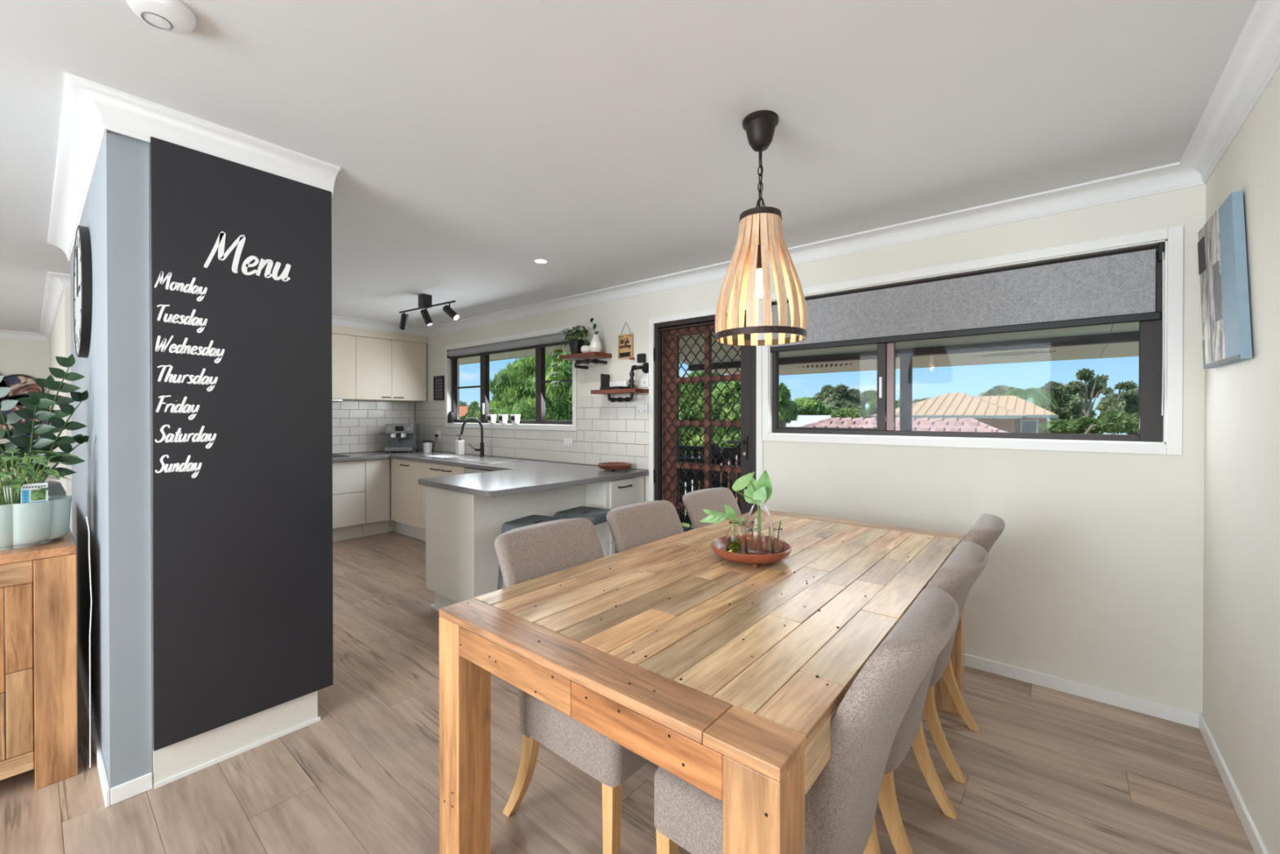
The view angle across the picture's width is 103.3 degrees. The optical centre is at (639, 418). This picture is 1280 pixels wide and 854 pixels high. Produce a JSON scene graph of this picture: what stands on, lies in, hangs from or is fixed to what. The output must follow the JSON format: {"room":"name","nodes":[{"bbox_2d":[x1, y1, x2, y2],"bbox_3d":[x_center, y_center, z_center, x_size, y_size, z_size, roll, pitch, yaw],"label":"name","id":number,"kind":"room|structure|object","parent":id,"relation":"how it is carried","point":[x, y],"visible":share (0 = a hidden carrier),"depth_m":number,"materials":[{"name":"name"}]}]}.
{"room":"dining room","nodes":[
{"label":"dining room","id":0,"kind":"room"},
{"bbox_2d":[0,337,50,481],"bbox_3d":[-7.788,0.144,6.385,0.140,2.440,6.304,0,0,40],"label":"wall","id":1,"kind":"structure","parent":0,"point":[31,357],"depth_m":6.36,"materials":[{"name":"beige paint"}]},
{"bbox_2d":[0,373,44,406],"bbox_3d":[-7.733,-0.345,6.315,0.029,0.400,0.400,0,0,40],"label":"wall art","id":2,"kind":"object","parent":1,"relation":"attached to","point":[19,384],"visible":0.61,"depth_m":6.32,"materials":[{"name":"plastic"}]},
{"bbox_2d":[0,329,48,341],"bbox_3d":[-8.633,-1.026,5.181,0.085,0.087,3.380,0,0,40],"label":"trim","id":3,"kind":"structure","parent":1,"relation":"attached to","point":[3,333],"depth_m":6.32,"materials":[{"name":"paint"}]},
{"bbox_2d":[0,393,49,439],"bbox_3d":[-7.704,-0.006,6.351,0.029,0.600,0.600,0,0,40],"label":"wall art","id":4,"kind":"object","parent":1,"relation":"attached to","point":[15,408],"visible":0.16,"depth_m":6.29,"materials":[{"name":"plastic"}]},
{"bbox_2d":[48,129,151,788],"bbox_3d":[-4.650,0.107,4.137,7.560,2.340,0.102,0,0,40],"label":"wall","id":5,"kind":"structure","parent":0,"point":[111,488],"depth_m":1.75,"materials":[{"name":"grey paint"}]},
{"bbox_2d":[39,271,70,341],"bbox_3d":[-5.832,-1.026,5.208,4.365,0.087,0.405,0,0,40],"label":"trim","id":6,"kind":"structure","parent":5,"relation":"attached to","point":[55,283],"depth_m":4.37,"materials":[{"name":"paint"}]},
{"bbox_2d":[73,225,92,357],"bbox_3d":[-2.459,-0.552,2.233,0.570,0.570,0.030,0,0,40],"label":"wall clock","id":7,"kind":"object","parent":5,"relation":"attached to","point":[82,269],"visible":1,"depth_m":2.11,"materials":[{"name":"black plastic"}]},
{"bbox_2d":[74,228,81,354],"bbox_3d":[-2.458,-0.552,2.234,0.554,0.554,0.026,0,0,40],"label":"clock face","id":8,"kind":"object","parent":7,"relation":"on","point":[77,249],"depth_m":2.22,"materials":[{"name":"white metal"}]},
{"bbox_2d":[85,516,92,767],"bbox_3d":[-2.004,0.819,1.847,0.039,0.921,0.010,0,0,30],"label":"cable","id":9,"kind":"object","parent":5,"relation":"hanging from","point":[86,517],"visible":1,"depth_m":1.84,"materials":[{"name":"white plastic"}]},
{"bbox_2d":[76,639,110,807],"bbox_3d":[-2.629,1.259,2.397,2.242,0.055,0.012,0,0,40],"label":"baseboard","id":10,"kind":"structure","parent":5,"relation":"attached to","point":[104,780],"depth_m":1.97,"materials":[{"name":"white wood"}]},
{"bbox_2d":[110,772,152,804],"bbox_3d":[-1.734,1.263,1.729,0.012,0.055,0.102,0,0,40],"label":"baseboard","id":11,"kind":"structure","parent":5,"relation":"attached to","point":[131,788],"depth_m":1.72,"materials":[{"name":"white wood"}]},
{"bbox_2d":[47,72,340,262],"bbox_3d":[-2.401,-1.004,2.579,2.345,0.102,0.760,0,0,40],"label":"trim","id":12,"kind":"structure","parent":5,"relation":"attached to","point":[91,108],"depth_m":1.87,"materials":[{"name":"paint"}]},
{"bbox_2d":[332,400,415,515],"bbox_3d":[-3.773,0.150,5.314,0.151,2.440,2.834,0,0,40],"label":"wall","id":13,"kind":"structure","parent":0,"point":[357,425],"depth_m":5.89,"materials":[{"name":"white tile"}]},
{"bbox_2d":[332,333,355,399],"bbox_3d":[-3.533,-0.552,5.251,0.300,0.695,0.987,0,0,40],"label":"upper cabinet","id":14,"kind":"object","parent":13,"relation":"attached to","point":[344,346],"visible":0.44,"depth_m":5.44,"materials":[{"name":"beige laminate"}]},
{"bbox_2d":[348,335,391,400],"bbox_3d":[-3.083,-0.555,5.771,0.332,0.695,0.384,0,0,40],"label":"upper cabinet","id":15,"kind":"object","parent":13,"relation":"attached to","point":[373,355],"visible":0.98,"depth_m":5.68,"materials":[{"name":"beige laminate"}]},
{"bbox_2d":[382,339,426,401],"bbox_3d":[-2.827,-0.557,6.079,0.332,0.695,0.413,0,0,40],"label":"upper cabinet","id":16,"kind":"object","parent":13,"relation":"attached to","point":[408,358],"visible":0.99,"depth_m":5.98,"materials":[{"name":"beige laminate"}]},
{"bbox_2d":[332,324,427,343],"bbox_3d":[-3.276,-0.986,5.565,0.310,0.170,1.804,0,0,40],"label":"trim","id":17,"kind":"structure","parent":0,"point":[335,329],"depth_m":5.71,"materials":[{"name":"beige laminate"}]},
{"bbox_2d":[0,531,1254,853],"bbox_3d":[-3.723,1.343,2.989,10.862,0.120,6.644,0,0,40],"label":"floor","id":18,"kind":"structure","parent":0,"point":[1045,770],"depth_m":1.79,"materials":[{"name":"brown wood"}]},
{"bbox_2d":[0,528,77,789],"bbox_3d":[-2.760,0.873,2.128,1.500,0.830,0.470,0,0,40],"label":"sideboard","id":19,"kind":"object","parent":18,"relation":"on","point":[38,663],"visible":0.9,"depth_m":1.77,"materials":[{"name":"brown wood"}]},
{"bbox_2d":[0,448,80,550],"bbox_3d":[-2.248,0.287,1.809,0.356,0.345,0.301,0,0,5],"label":"planter","id":20,"kind":"object","parent":19,"relation":"on","point":[22,525],"visible":0.92,"depth_m":1.80,"materials":[{"name":"green ceramic"}]},
{"bbox_2d":[20,482,48,502],"bbox_3d":[-2.154,0.269,1.803,0.008,0.072,0.064,0,0,30],"label":"plant tag","id":21,"kind":"object","parent":20,"relation":"on","point":[29,493],"visible":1,"depth_m":1.80,"materials":[{"name":"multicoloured plastic"}]},
{"bbox_2d":[31,488,45,501],"bbox_3d":[-2.149,0.274,1.810,0.004,0.039,0.036,0,0,30],"label":"picture","id":22,"kind":"object","parent":21,"relation":"on","point":[37,495],"depth_m":1.81,"materials":[{"name":"green paper"}]},
{"bbox_2d":[0,353,88,498],"bbox_3d":[-2.482,0.099,1.960,0.642,0.720,0.351,0,0,-26],"label":"pot plant","id":23,"kind":"object","parent":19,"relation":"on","point":[37,402],"visible":0.71,"depth_m":2.02,"materials":[{"name":"green plant"}]},
{"bbox_2d":[148,142,320,788],"bbox_3d":[-1.967,0.159,2.346,1.179,2.255,0.557,0,0,40],"label":"wall","id":24,"kind":"structure","parent":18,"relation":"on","point":[171,762],"depth_m":1.91,"materials":[{"name":"white paint"}]},
{"bbox_2d":[149,136,333,751],"bbox_3d":[-1.504,0.090,1.962,0.022,2.113,0.560,0,0,40],"label":"menu board","id":25,"kind":"object","parent":24,"relation":"attached to","point":[241,291],"visible":1,"depth_m":1.92,"materials":[{"name":"paint"}]},
{"bbox_2d":[332,459,365,542],"bbox_3d":[-3.401,0.856,5.206,0.568,0.830,0.876,0,0,40],"label":"base cabinet","id":26,"kind":"object","parent":18,"relation":"on","point":[348,486],"visible":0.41,"depth_m":5.25,"materials":[{"name":"white laminate"}]},
{"bbox_2d":[332,449,648,497],"bbox_3d":[-1.915,0.424,4.503,3.759,0.038,1.692,0,0,40],"label":"countertop","id":27,"kind":"structure","parent":26,"relation":"on","point":[506,478],"depth_m":3.66,"materials":[{"name":"grey stone"}]},
{"bbox_2d":[384,423,419,453],"bbox_3d":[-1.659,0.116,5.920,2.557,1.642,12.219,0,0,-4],"label":"coffee machine","id":28,"kind":"object","parent":27,"relation":"on","point":[401,437],"visible":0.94,"depth_m":5.83,"materials":[{"name":"grey metal"}]},
{"bbox_2d":[384,446,414,451],"bbox_3d":[-2.769,0.355,5.846,0.300,0.045,0.110,0,0,-8],"label":"drip tray","id":29,"kind":"object","parent":28,"relation":"on","point":[388,448],"depth_m":5.80,"materials":[{"name":"metal"}]},
{"bbox_2d":[460,417,484,456],"bbox_3d":[-1.733,0.195,5.204,0.248,0.403,0.102,0,0,-36],"label":"tap","id":30,"kind":"object","parent":27,"relation":"on","point":[481,449],"visible":1,"depth_m":5.22,"materials":[{"name":"black metal"}]},
{"bbox_2d":[421,453,524,463],"bbox_3d":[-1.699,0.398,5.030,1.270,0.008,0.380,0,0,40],"label":"sink","id":31,"kind":"object","parent":27,"relation":"in","point":[448,456],"visible":1,"depth_m":4.94,"materials":[{"name":"metal"}]},
{"bbox_2d":[455,434,464,454],"bbox_3d":[-1.926,0.284,5.406,0.070,0.215,0.080,0,0,40],"label":"soap dispenser","id":32,"kind":"object","parent":31,"relation":"on","point":[460,444],"visible":1,"depth_m":5.39,"materials":[{"name":"white plastic"}]},
{"bbox_2d":[597,462,631,471],"bbox_3d":[-0.197,0.383,3.982,0.272,0.050,0.272,0,0,40],"label":"wooden platter","id":33,"kind":"object","parent":27,"relation":"on","point":[606,465],"visible":1,"depth_m":3.90,"materials":[{"name":"red wood"}]},
{"bbox_2d":[362,458,394,536],"bbox_3d":[-3.007,0.853,5.681,0.568,0.830,0.351,0,0,40],"label":"base cabinet","id":34,"kind":"object","parent":18,"relation":"on","point":[377,471],"visible":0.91,"depth_m":5.47,"materials":[{"name":"white laminate"}]},
{"bbox_2d":[391,458,426,541],"bbox_3d":[-2.344,0.854,5.570,0.769,0.829,0.584,0,0,40],"label":"base cabinet","id":35,"kind":"object","parent":18,"relation":"on","point":[406,491],"visible":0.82,"depth_m":5.34,"materials":[{"name":"beige laminate"}]},
{"bbox_2d":[421,462,466,529],"bbox_3d":[-1.744,0.857,5.073,0.790,0.829,0.584,0,0,40],"label":"base cabinet","id":36,"kind":"object","parent":18,"relation":"on","point":[428,469],"visible":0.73,"depth_m":4.98,"materials":[{"name":"beige laminate"}]},
{"bbox_2d":[425,484,586,610],"bbox_3d":[-0.799,0.864,3.784,0.579,0.829,1.364,0,0,40],"label":"base cabinet","id":37,"kind":"object","parent":18,"relation":"on","point":[463,529],"visible":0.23,"depth_m":3.23,"materials":[{"name":"white laminate"}]},
{"bbox_2d":[497,514,567,590],"bbox_3d":[-0.631,0.958,3.124,0.366,0.650,0.366,0,0,26],"label":"metal stool","id":38,"kind":"object","parent":18,"relation":"on","point":[531,519],"visible":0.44,"depth_m":3.10,"materials":[{"name":"grey metal"}]},
{"bbox_2d":[494,517,648,853],"bbox_3d":[-0.162,0.841,1.684,0.602,0.900,0.430,0,0,40],"label":"dining chair","id":39,"kind":"object","parent":18,"relation":"on","point":[524,553],"visible":0.48,"depth_m":1.57,"materials":[{"name":"beige fabric"}]},
{"bbox_2d":[553,506,617,553],"bbox_3d":[-0.369,0.956,3.433,0.366,0.650,0.366,0,0,32],"label":"metal stool","id":40,"kind":"object","parent":18,"relation":"on","point":[596,515],"visible":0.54,"depth_m":3.38,"materials":[{"name":"grey metal"}]},
{"bbox_2d":[586,475,644,556],"bbox_3d":[-0.172,0.864,3.880,0.262,0.829,0.420,0,0,40],"label":"base cabinet","id":41,"kind":"object","parent":18,"relation":"on","point":[610,495],"visible":0.3,"depth_m":3.73,"materials":[{"name":"white laminate"}]},
{"bbox_2d":[606,500,684,552],"bbox_3d":[0.179,0.838,2.096,0.602,0.900,0.430,0,0,40],"label":"dining chair","id":42,"kind":"object","parent":18,"relation":"on","point":[634,525],"visible":0.29,"depth_m":2.18,"materials":[{"name":"beige fabric"}]},
{"bbox_2d":[439,510,964,853],"bbox_3d":[0.446,0.907,1.836,1.000,0.766,1.944,0,0,40],"label":"dining table","id":43,"kind":"object","parent":18,"relation":"on","point":[731,678],"visible":0.81,"depth_m":1.26,"materials":[{"name":"brown wood"}]},
{"bbox_2d":[711,534,791,566],"bbox_3d":[0.412,0.496,1.888,0.294,0.054,0.294,0,0,40],"label":"wooden tray","id":44,"kind":"object","parent":43,"relation":"on","point":[718,545],"visible":0.65,"depth_m":1.78,"materials":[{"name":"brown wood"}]},
{"bbox_2d":[699,503,742,553],"bbox_3d":[0.304,0.408,1.897,0.161,0.179,0.062,0,0,23],"label":"glass bottle","id":45,"kind":"object","parent":44,"relation":"on","point":[734,540],"visible":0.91,"depth_m":1.87,"materials":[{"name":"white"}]},
{"bbox_2d":[732,470,773,554],"bbox_3d":[0.424,0.343,1.867,0.133,0.310,0.114,0,0,40],"label":"glass bottle","id":46,"kind":"object","parent":44,"relation":"on","point":[758,528],"visible":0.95,"depth_m":1.84,"materials":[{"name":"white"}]},
{"bbox_2d":[773,520,783,553],"bbox_3d":[0.511,0.438,1.875,0.040,0.120,0.040,0,0,40],"label":"vial","id":47,"kind":"object","parent":44,"relation":"on","point":[778,532],"visible":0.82,"depth_m":1.86,"materials":[{"name":"clear glass"}]},
{"bbox_2d":[682,487,741,528],"bbox_3d":[0.529,0.836,2.520,0.602,0.900,0.430,0,0,40],"label":"dining chair","id":48,"kind":"object","parent":18,"relation":"on","point":[714,499],"visible":0.23,"depth_m":2.60,"materials":[{"name":"beige fabric"}]},
{"bbox_2d":[653,586,959,853],"bbox_3d":[0.388,0.843,1.189,0.602,0.900,0.430,0,0,40],"label":"dining chair","id":49,"kind":"object","parent":18,"relation":"on","point":[841,802],"visible":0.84,"depth_m":0.96,"materials":[{"name":"beige fabric"}]},
{"bbox_2d":[878,540,988,853],"bbox_3d":[0.746,0.841,1.621,0.602,0.900,0.430,0,0,40],"label":"dining chair","id":50,"kind":"object","parent":18,"relation":"on","point":[962,569],"visible":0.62,"depth_m":1.41,"materials":[{"name":"beige fabric"}]},
{"bbox_2d":[923,513,1004,783],"bbox_3d":[1.119,0.838,2.071,0.602,0.900,0.430,0,0,40],"label":"dining chair","id":51,"kind":"object","parent":18,"relation":"on","point":[988,527],"visible":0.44,"depth_m":1.86,"materials":[{"name":"beige fabric"}]},
{"bbox_2d":[0,0,1256,333],"bbox_3d":[-3.723,-1.117,2.975,10.862,0.120,6.644,0,0,40],"label":"ceiling","id":52,"kind":"structure","parent":0,"point":[472,142],"depth_m":1.71,"materials":[{"name":"paint"}]},
{"bbox_2d":[125,0,195,34],"bbox_3d":[-1.218,-1.031,1.291,0.132,0.032,0.132,0,0,40],"label":"smoke detector","id":53,"kind":"object","parent":52,"relation":"attached to","point":[174,16],"visible":1,"depth_m":1.28,"materials":[{"name":"white plastic"}]},
{"bbox_2d":[399,293,459,329],"bbox_3d":[-1.845,-0.930,4.381,0.813,0.270,0.088,0,0,34],"label":"track light","id":54,"kind":"object","parent":52,"relation":"attached to","point":[424,301],"visible":1,"depth_m":4.36,"materials":[{"name":"black plastic"}]},
{"bbox_2d":[715,110,807,346],"bbox_3d":[0.425,-0.663,1.791,0.321,0.773,0.320,0,0,40],"label":"pendant lamp","id":55,"kind":"object","parent":52,"relation":"hanging from","point":[752,277],"visible":1,"depth_m":1.73,"materials":[{"name":"beige wood"}]},
{"bbox_2d":[415,184,1205,713],"bbox_3d":[-0.201,0.156,4.281,6.972,2.440,0.151,0,0,40],"label":"wall","id":56,"kind":"structure","parent":0,"point":[1093,575],"depth_m":2.47,"materials":[{"name":"beige paint"}]},
{"bbox_2d":[433,375,444,399],"bbox_3d":[-2.373,-0.353,5.976,0.214,0.284,0.020,0,0,40],"label":"framed print","id":57,"kind":"object","parent":56,"relation":"attached to","point":[438,381],"visible":1,"depth_m":5.98,"materials":[{"name":"black plastic"}]},
{"bbox_2d":[444,324,577,431],"bbox_3d":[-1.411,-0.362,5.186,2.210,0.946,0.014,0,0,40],"label":"trim","id":58,"kind":"structure","parent":56,"relation":"attached to","point":[555,330],"depth_m":5.00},
{"bbox_2d":[451,343,572,424],"bbox_3d":[-1.374,-0.362,5.231,2.098,0.834,0.068,0,0,40],"label":"window","id":59,"kind":"structure","parent":56,"relation":"in","point":[540,381],"depth_m":5.45,"materials":[{"name":"brown metal"}]},
{"bbox_2d":[446,332,572,359],"bbox_3d":[-1.404,-0.727,5.205,2.086,0.105,0.074,0,0,40],"label":"roller blind","id":60,"kind":"object","parent":59,"relation":"attached to","point":[557,338],"visible":0.82,"depth_m":5.10,"materials":[{"name":"grey fabric"}]},
{"bbox_2d":[459,340,569,364],"bbox_3d":[-1.804,-0.846,6.386,3.530,0.020,1.056,0,0,40],"label":"soffit","id":61,"kind":"structure","parent":56,"relation":"attached to","point":[548,349],"depth_m":6.70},
{"bbox_2d":[559,351,612,368],"bbox_3d":[-0.463,-0.479,4.276,0.430,0.114,0.202,0,0,40],"label":"shelf","id":62,"kind":"object","parent":56,"relation":"attached to","point":[588,357],"visible":0.98,"depth_m":4.20,"materials":[{"name":"red wood"}]},
{"bbox_2d":[549,325,593,389],"bbox_3d":[-0.566,-0.510,4.323,0.414,0.548,0.248,0,0,40],"label":"pot plant","id":63,"kind":"object","parent":62,"relation":"on","point":[574,344],"visible":0.94,"depth_m":4.30,"materials":[{"name":"green plant"}]},
{"bbox_2d":[587,318,601,351],"bbox_3d":[-0.373,-0.678,4.172,0.120,0.285,0.102,0,0,-7],"label":"vase","id":64,"kind":"object","parent":62,"relation":"on","point":[595,344],"visible":0.95,"depth_m":4.14,"materials":[{"name":"white ceramic"}]},
{"bbox_2d":[591,362,648,402],"bbox_3d":[-0.159,-0.283,4.046,0.492,0.308,0.173,0,0,40],"label":"shelf","id":65,"kind":"object","parent":56,"relation":"attached to","point":[645,367],"visible":1,"depth_m":3.96,"materials":[{"name":"red wood"}]},
{"bbox_2d":[600,373,628,389],"bbox_3d":[-0.204,-0.293,4.065,0.220,0.130,0.115,0,0,40],"label":"tablet stand","id":66,"kind":"object","parent":65,"relation":"on","point":[606,384],"visible":0.85,"depth_m":4.10,"materials":[{"name":"black plastic"}]},
{"bbox_2d":[617,322,633,359],"bbox_3d":[-0.117,-0.632,4.109,0.155,0.294,0.011,0,0,40],"label":"hanging sign","id":67,"kind":"object","parent":56,"relation":"hanging from","point":[625,342],"visible":1,"depth_m":4.11,"materials":[{"name":"brown wood"}]},
{"bbox_2d":[662,323,741,516],"bbox_3d":[0.493,0.279,3.720,0.788,1.960,0.040,0,0,40],"label":"door","id":68,"kind":"structure","parent":56,"relation":"in","point":[672,344],"depth_m":3.87,"materials":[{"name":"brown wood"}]},
{"bbox_2d":[653,310,755,531],"bbox_3d":[0.458,0.275,3.648,0.905,2.010,0.106,0,0,40],"label":"door","id":69,"kind":"structure","parent":56,"relation":"in","point":[747,442],"depth_m":3.67,"materials":[{"name":"brown metal"}]},
{"bbox_2d":[648,301,763,501],"bbox_3d":[0.442,0.252,3.656,0.960,2.055,0.014,0,0,40],"label":"trim","id":70,"kind":"structure","parent":56,"relation":"attached to","point":[759,442],"depth_m":3.69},
{"bbox_2d":[332,0,1279,337],"bbox_3d":[-2.133,-1.006,1.698,6.382,0.087,6.304,0,0,40],"label":"trim","id":71,"kind":"structure","parent":56,"relation":"attached to","point":[1253,63],"depth_m":2.34,"materials":[{"name":"paint"}]},
{"bbox_2d":[679,321,1138,375],"bbox_3d":[2.448,-0.836,4.521,5.300,0.498,3.606,0,0,40],"label":"roof","id":72,"kind":"structure","parent":56,"relation":"attached to","point":[1116,340],"depth_m":4.77,"materials":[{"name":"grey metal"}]},
{"bbox_2d":[772,244,1163,441],"bbox_3d":[1.581,-0.330,2.785,1.810,0.860,0.068,0,0,40],"label":"window","id":73,"kind":"structure","parent":56,"relation":"in","point":[1150,332],"depth_m":2.48,"materials":[{"name":"brown metal"}]},
{"bbox_2d":[770,241,1164,415],"bbox_3d":[1.565,-0.387,2.767,1.813,0.747,0.046,0,0,40],"label":"roller blind","id":74,"kind":"object","parent":73,"relation":"attached to","point":[1119,286],"visible":0.92,"depth_m":2.56,"materials":[{"name":"grey fabric"}]},
{"bbox_2d":[761,225,1183,455],"bbox_3d":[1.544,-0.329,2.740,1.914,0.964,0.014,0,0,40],"label":"trim","id":75,"kind":"structure","parent":56,"relation":"attached to","point":[1174,235],"depth_m":2.36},
{"bbox_2d":[964,653,1202,728],"bbox_3d":[1.581,1.254,2.720,1.947,0.062,0.012,0,0,40],"label":"baseboard","id":76,"kind":"structure","parent":56,"relation":"attached to","point":[1182,716],"depth_m":2.32,"materials":[{"name":"white wood"}]},
{"bbox_2d":[1202,67,1279,853],"bbox_3d":[0.347,0.182,-0.414,0.140,2.440,6.404,0,0,40],"label":"wall","id":77,"kind":"structure","parent":0,"point":[1241,672],"depth_m":1.59,"materials":[{"name":"beige paint"}]},
{"bbox_2d":[1197,191,1252,368],"bbox_3d":[2.071,-0.468,1.807,0.028,0.565,0.630,0,0,40],"label":"canvas painting","id":78,"kind":"object","parent":77,"relation":"attached to","point":[1221,244],"visible":1,"depth_m":1.72,"materials":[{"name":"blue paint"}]},
{"bbox_2d":[1199,714,1269,853],"bbox_3d":[0.317,1.271,-0.325,0.012,0.062,6.292,0,0,40],"label":"baseboard","id":79,"kind":"structure","parent":77,"relation":"attached to","point":[1255,840],"depth_m":1.69,"materials":[{"name":"white wood"}]},
{"label":"outside","id":80,"kind":"structure","parent":0,"visible":0},
{"bbox_2d":[683,526,692,532],"bbox_3d":[1.385,1.475,4.505,6.800,0.100,2.206,0,0,40],"label":"deck","id":81,"kind":"object","parent":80,"point":[685,527],"depth_m":6.48,"materials":[{"name":"wood"}]},
{"bbox_2d":[679,444,740,523],"bbox_3d":[1.776,0.772,4.973,6.800,1.300,0.920,0,0,40],"label":"balustrade","id":82,"kind":"object","parent":81,"relation":"on","point":[726,454],"visible":0.06,"depth_m":6.04,"materials":[{"name":"black metal"}]},
{"bbox_2d":[899,355,912,431],"bbox_3d":[2.544,0.417,4.848,0.090,2.012,0.090,0,0,40],"label":"patio post","id":83,"kind":"object","parent":81,"relation":"on","point":[906,362],"visible":0.44,"depth_m":4.81,"materials":[{"name":"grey metal"}]},
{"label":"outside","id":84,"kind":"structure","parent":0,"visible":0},
{"bbox_2d":[681,509,693,528],"bbox_3d":[34.167,3.737,64.820,150.000,0.200,136.596,0,0,40],"label":"lawn","id":85,"kind":"structure","parent":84,"point":[683,524],"depth_m":18.55,"materials":[{"name":"green plant"}]},
{"bbox_2d":[459,400,479,419],"bbox_3d":[-8.132,1.485,24.936,1.636,4.767,1.269,0,0,40],"label":"young tree","id":86,"kind":"object","parent":85,"relation":"on","point":[472,407],"visible":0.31,"depth_m":24.73,"materials":[{"name":"green plant"}]},
{"bbox_2d":[679,370,741,524],"bbox_3d":[2.077,1.173,14.783,4.011,5.504,2.576,0,0,40],"label":"broadleaf tree","id":87,"kind":"object","parent":85,"relation":"on","point":[726,392],"visible":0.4,"depth_m":14.17,"materials":[{"name":"green plant"}]},
{"bbox_2d":[684,415,831,493],"bbox_3d":[5.373,1.861,24.772,9.300,4.000,5.400,0,0,40],"label":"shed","id":88,"kind":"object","parent":85,"relation":"on","point":[802,420],"visible":0.02,"depth_m":23.04,"materials":[{"name":"white metal"}]},
{"bbox_2d":[778,382,799,426],"bbox_3d":[5.284,1.281,19.044,1.666,5.238,0.995,0,0,-40],"label":"shade tree","id":89,"kind":"object","parent":85,"relation":"on","point":[788,408],"visible":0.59,"depth_m":18.84,"materials":[{"name":"green plant"}]},
{"bbox_2d":[794,395,833,415],"bbox_3d":[9.301,1.319,27.674,2.568,5.066,2.019,0,0,-22],"label":"round tree","id":90,"kind":"object","parent":85,"relation":"on","point":[808,406],"visible":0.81,"depth_m":26.99,"materials":[{"name":"green plant"}]},
{"bbox_2d":[812,383,869,412],"bbox_3d":[13.705,0.668,35.327,3.708,6.280,3.916,0,0,40],"label":"tree","id":91,"kind":"object","parent":85,"relation":"on","point":[838,396],"visible":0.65,"depth_m":34.76,"materials":[{"name":"green plant"}]},
{"bbox_2d":[829,406,871,418],"bbox_3d":[8.470,1.711,20.417,1.453,4.365,1.546,0,0,40],"label":"bushy tree","id":92,"kind":"object","parent":85,"relation":"on","point":[844,412],"visible":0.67,"depth_m":20.05,"materials":[{"name":"green plant"}]},
{"bbox_2d":[698,417,1009,502],"bbox_3d":[6.460,1.953,12.834,8.850,3.950,7.006,0,0,40],"label":"roof","id":93,"kind":"structure","parent":85,"relation":"on","point":[949,424],"depth_m":12.15,"materials":[{"name":"pink tile"}]},
{"bbox_2d":[862,389,929,415],"bbox_3d":[19.289,0.749,38.635,5.479,6.083,3.776,0,0,40],"label":"spreading tree","id":94,"kind":"object","parent":85,"relation":"on","point":[872,394],"visible":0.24,"depth_m":38.99,"materials":[{"name":"green plant"}]},
{"bbox_2d":[871,391,1058,433],"bbox_3d":[15.641,1.308,24.038,6.490,5.114,9.030,0,0,40],"label":"house","id":95,"kind":"structure","parent":85,"relation":"on","point":[1011,414],"depth_m":21.71,"materials":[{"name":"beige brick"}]},
{"bbox_2d":[978,384,1017,395],"bbox_3d":[32.835,0.340,46.146,2.583,6.813,3.694,0,0,6],"label":"tree","id":96,"kind":"object","parent":85,"relation":"on","point":[997,390],"visible":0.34,"depth_m":45.33,"materials":[{"name":"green plant"}]},
{"bbox_2d":[1000,386,1057,412],"bbox_3d":[24.181,0.951,31.915,3.258,5.740,3.258,0,0,40],"label":"tree","id":97,"kind":"object","parent":85,"relation":"on","point":[1026,393],"visible":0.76,"depth_m":31.31,"materials":[{"name":"green plant"}]},
{"bbox_2d":[1031,380,1097,421],"bbox_3d":[29.599,0.552,35.921,4.499,6.505,2.514,0,0,-3],"label":"tree","id":98,"kind":"object","parent":85,"relation":"on","point":[1068,406],"visible":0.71,"depth_m":35.17,"materials":[{"name":"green plant"}]},
{"bbox_2d":[1038,408,1138,435],"bbox_3d":[16.055,1.801,17.964,3.169,4.214,2.056,0,0,40],"label":"tree","id":99,"kind":"object","parent":85,"relation":"on","point":[1118,421],"visible":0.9,"depth_m":17.62,"materials":[{"name":"green plant"}]},
{"bbox_2d":[1063,367,1115,434],"bbox_3d":[25.302,0.489,28.410,2.690,6.710,1.900,0,0,-30],"label":"tree","id":100,"kind":"object","parent":85,"relation":"on","point":[1097,385],"visible":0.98,"depth_m":28.42,"materials":[{"name":"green plant"}]},
{"bbox_2d":[1094,380,1138,434],"bbox_3d":[29.299,0.798,30.984,2.939,6.070,2.398,0,0,-25],"label":"tree","id":101,"kind":"object","parent":85,"relation":"on","point":[1127,401],"visible":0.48,"depth_m":30.40,"materials":[{"name":"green plant"}]},
{"bbox_3d":[3.141,3.927,8.521,22.000,0.050,5.900,0,0,40],"label":"concrete path","id":102,"kind":"object","parent":85,"relation":"on","visible":0},
{"bbox_2d":[474,351,572,420],"bbox_3d":[-2.897,0.868,14.463,5.834,6.115,3.306,0,0,43],"label":"weeping tree","id":103,"kind":"object","parent":102,"relation":"on","point":[512,388],"visible":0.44,"depth_m":13.57,"materials":[{"name":"green plant"}]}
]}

